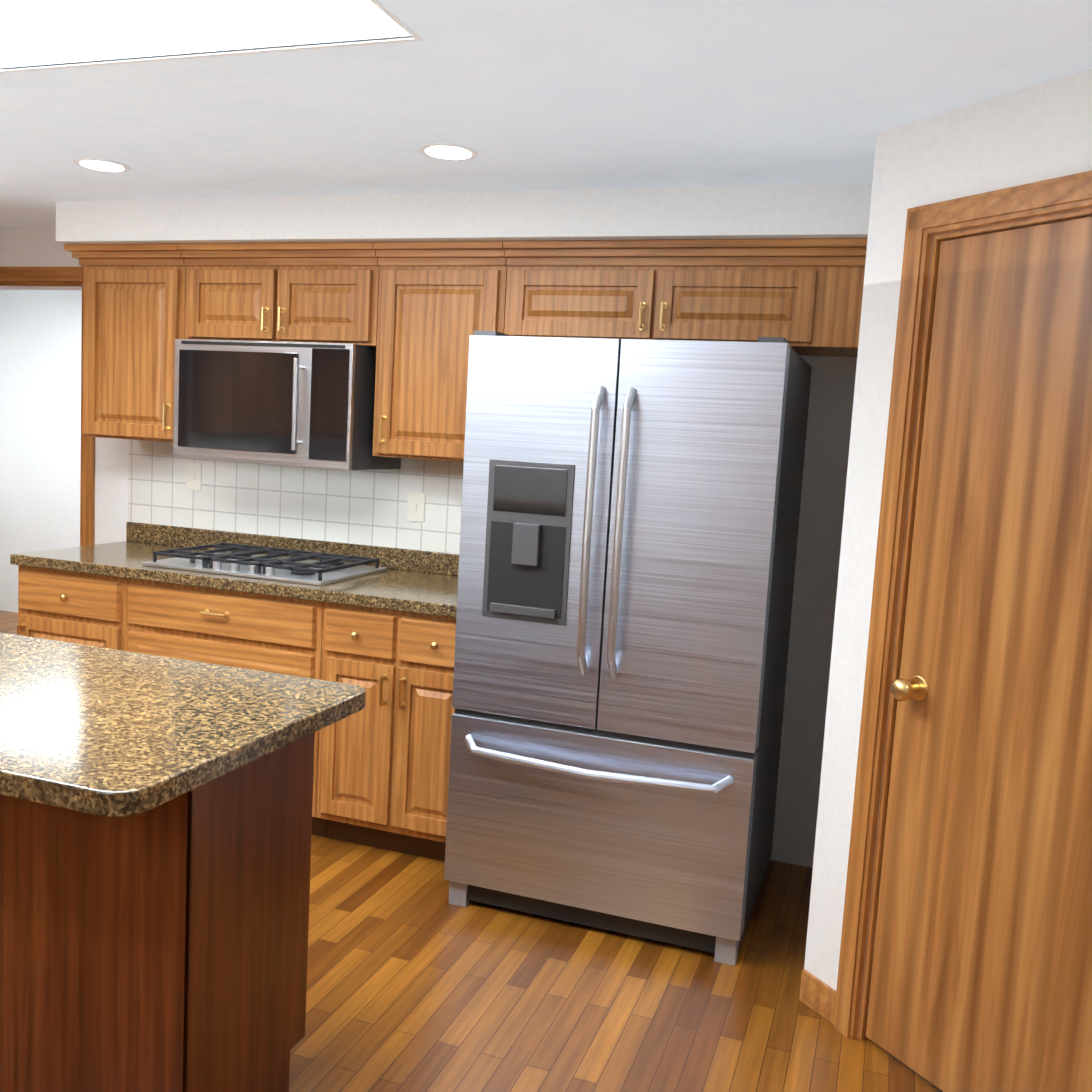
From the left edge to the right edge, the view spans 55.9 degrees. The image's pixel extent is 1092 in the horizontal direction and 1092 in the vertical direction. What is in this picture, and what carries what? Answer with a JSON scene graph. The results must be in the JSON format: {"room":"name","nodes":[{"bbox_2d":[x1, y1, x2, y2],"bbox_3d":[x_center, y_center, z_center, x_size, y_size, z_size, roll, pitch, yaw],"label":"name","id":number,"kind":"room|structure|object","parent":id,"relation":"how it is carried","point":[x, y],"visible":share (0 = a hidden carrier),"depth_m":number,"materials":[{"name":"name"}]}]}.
{"room":"kitchen","nodes":[
{"label":"kitchen","id":0,"kind":"room"},
{"bbox_2d":[0,290,81,612],"bbox_3d":[-2.385,-0.529,6.862,3.700,2.270,0.100,5,7,19],"label":"wall","id":1,"kind":"structure","parent":0,"point":[40,403],"depth_m":7.15,"materials":[{"name":"paint"}]},
{"bbox_2d":[0,226,856,867],"bbox_3d":[-0.980,-0.171,4.291,4.560,2.270,0.120,5,7,19],"label":"wall","id":2,"kind":"structure","parent":0,"point":[830,410],"depth_m":3.62,"materials":[{"name":"paint"}]},
{"bbox_2d":[0,266,94,545],"bbox_3d":[-2.428,-0.218,4.791,0.930,2.095,0.152,5,7,19],"label":"trim","id":3,"kind":"structure","parent":2,"relation":"attached to","point":[37,278],"depth_m":4.57,"materials":[{"name":"brown wood"}]},
{"bbox_2d":[64,243,185,441],"bbox_3d":[-1.605,-0.808,4.185,0.538,0.750,0.378,5,7,19],"label":"upper cabinet","id":4,"kind":"object","parent":2,"relation":"attached to","point":[134,296],"visible":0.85,"depth_m":4.03,"materials":[{"name":"brown wood"}]},
{"bbox_2d":[178,242,379,347],"bbox_3d":[-0.947,-0.945,3.944,0.828,0.355,0.378,5,7,19],"label":"upper cabinet","id":5,"kind":"object","parent":2,"relation":"attached to","point":[318,292],"visible":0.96,"depth_m":3.79,"materials":[{"name":"brown wood"}]},
{"bbox_2d":[173,339,400,469],"bbox_3d":[-0.995,-0.540,3.944,0.760,0.447,0.458,5,7,19],"label":"microwave","id":6,"kind":"object","parent":5,"relation":"attached to","point":[303,404],"visible":0.98,"depth_m":3.76,"materials":[{"name":"grey"}]},
{"bbox_2d":[128,439,463,553],"bbox_3d":[-0.909,-0.206,4.193,1.940,0.370,0.008,5,7,19],"label":"tile backsplash","id":7,"kind":"structure","parent":2,"relation":"attached to","point":[365,507],"depth_m":4.22,"materials":[{"name":"white tile"}]},
{"bbox_2d":[186,463,201,490],"bbox_3d":[-1.500,-0.295,4.381,0.075,0.115,0.011,5,7,19],"label":"light switch","id":8,"kind":"object","parent":7,"relation":"attached to","point":[193,476],"visible":1,"depth_m":4.38,"materials":[{"name":"white plastic"}]},
{"bbox_2d":[407,492,425,521],"bbox_3d":[-0.512,-0.153,4.050,0.075,0.115,0.011,5,7,19],"label":"light switch","id":9,"kind":"object","parent":7,"relation":"attached to","point":[416,507],"visible":1,"depth_m":4.05,"materials":[{"name":"white plastic"}]},
{"bbox_2d":[373,241,506,461],"bbox_3d":[-0.336,-0.691,3.754,0.488,0.750,0.378,5,7,19],"label":"upper cabinet","id":10,"kind":"object","parent":2,"relation":"attached to","point":[440,303],"visible":0.77,"depth_m":3.61,"materials":[{"name":"brown wood"}]},
{"bbox_2d":[503,238,867,356],"bbox_3d":[0.469,-0.830,3.462,1.190,0.320,0.378,5,7,19],"label":"upper cabinet","id":11,"kind":"object","parent":2,"relation":"attached to","point":[802,296],"visible":0.9,"depth_m":3.30,"materials":[{"name":"brown wood"}]},
{"bbox_2d":[0,610,942,1091],"bbox_3d":[-1.471,1.253,1.922,9.100,0.100,9.300,5,7,19],"label":"floor","id":12,"kind":"structure","parent":0,"point":[416,982],"depth_m":2.71,"materials":[{"name":"brown wood"}]},
{"bbox_2d":[17,565,126,650],"bbox_3d":[-1.726,0.501,4.194,0.513,0.875,0.660,5,7,19],"label":"base cabinet","id":13,"kind":"object","parent":12,"relation":"on","point":[75,607],"visible":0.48,"depth_m":3.88,"materials":[{"name":"brown wood"}]},
{"bbox_2d":[0,732,314,1091],"bbox_3d":[-1.315,0.726,2.338,1.536,0.875,0.426,5,7,19],"label":"base cabinet","id":14,"kind":"object","parent":12,"relation":"on","point":[162,947],"visible":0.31,"depth_m":1.99,"materials":[{"name":"brown wood"}]},
{"bbox_2d":[0,632,365,816],"bbox_3d":[-1.325,0.283,2.167,1.750,0.040,0.760,5,7,19],"label":"countertop","id":15,"kind":"structure","parent":14,"relation":"on","point":[101,731],"depth_m":1.93,"materials":[{"name":"brown stone"}]},
{"bbox_2d":[126,578,326,836],"bbox_3d":[-1.091,0.560,3.979,0.828,0.875,0.660,5,7,19],"label":"base cabinet","id":16,"kind":"object","parent":12,"relation":"on","point":[267,633],"visible":0.35,"depth_m":3.65,"materials":[{"name":"brown wood"}]},
{"bbox_2d":[10,522,458,617],"bbox_3d":[-1.027,0.066,3.921,1.940,0.125,0.643,5,7,19],"label":"countertop","id":17,"kind":"structure","parent":16,"relation":"on","point":[417,581],"depth_m":3.89,"materials":[{"name":"brown stone"}]},
{"bbox_2d":[142,543,386,585],"bbox_3d":[-1.060,0.060,3.930,0.760,0.050,0.490,5,7,19],"label":"gas cooktop","id":18,"kind":"object","parent":17,"relation":"in","point":[250,561],"visible":1,"depth_m":3.82,"materials":[{"name":"metal"}]},
{"bbox_2d":[316,602,455,860],"bbox_3d":[-0.421,0.622,3.751,0.590,0.875,0.660,5,7,19],"label":"base cabinet","id":19,"kind":"object","parent":12,"relation":"on","point":[383,768],"visible":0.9,"depth_m":3.48,"materials":[{"name":"brown wood"}]},
{"bbox_2d":[444,330,811,965],"bbox_3d":[0.284,0.253,3.337,0.920,1.775,0.900,5,7,19],"label":"refrigerator","id":20,"kind":"object","parent":12,"relation":"on","point":[630,511],"visible":1,"depth_m":2.97,"materials":[{"name":"grey metal"}]},
{"bbox_2d":[0,0,1091,290],"bbox_3d":[-1.340,-1.099,1.666,9.100,0.100,9.300,5,7,19],"label":"ceiling","id":21,"kind":"structure","parent":0,"point":[556,94],"depth_m":2.47,"materials":[{"name":"white paint"}]},
{"bbox_2d":[73,158,129,172],"bbox_3d":[-1.439,-1.234,3.336,0.169,0.008,0.169,3,6,-5],"label":"recessed light","id":22,"kind":"object","parent":21,"relation":"in","point":[97,164],"depth_m":3.32,"materials":[{"name":"white glass"}]},
{"bbox_2d":[0,0,422,72],"bbox_3d":[-1.190,-1.094,2.029,1.734,0.033,0.744,5,7,19],"label":"skylight panel","id":23,"kind":"object","parent":21,"relation":"attached to","point":[41,33],"visible":0.94,"depth_m":2.12,"materials":[{"name":"white glass"}]},
{"bbox_2d":[419,143,477,160],"bbox_3d":[-0.279,-1.126,2.942,0.169,0.008,0.169,5,6,13],"label":"recessed light","id":24,"kind":"object","parent":21,"relation":"in","point":[450,151],"depth_m":2.93,"materials":[{"name":"white glass"}]},
{"bbox_2d":[56,182,871,243],"bbox_3d":[-1.601,-1.044,2.177,4.330,0.149,4.120,5,7,19],"label":"soffit ceiling","id":25,"kind":"structure","parent":21,"relation":"attached to","point":[806,210],"depth_m":3.41,"materials":[{"name":"paint"}]},
{"bbox_2d":[804,69,1091,1038],"bbox_3d":[2.025,0.220,2.243,2.690,2.270,2.073,5,7,19],"label":"wall","id":26,"kind":"structure","parent":0,"point":[1038,133],"depth_m":2.55,"materials":[{"name":"paint"}]},
{"bbox_2d":[799,170,1091,1040],"bbox_3d":[1.122,0.290,2.095,0.124,2.063,1.396,0,7,-29],"label":"door frame","id":27,"kind":"structure","parent":26,"relation":"attached to","point":[843,1006],"depth_m":2.49,"materials":[{"name":"brown wood"}]},
{"bbox_2d":[866,216,1091,1091],"bbox_3d":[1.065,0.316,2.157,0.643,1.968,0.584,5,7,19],"label":"pantry door","id":28,"kind":"structure","parent":26,"relation":"in","point":[981,977],"depth_m":2.27,"materials":[{"name":"brown wood"}]}
]}

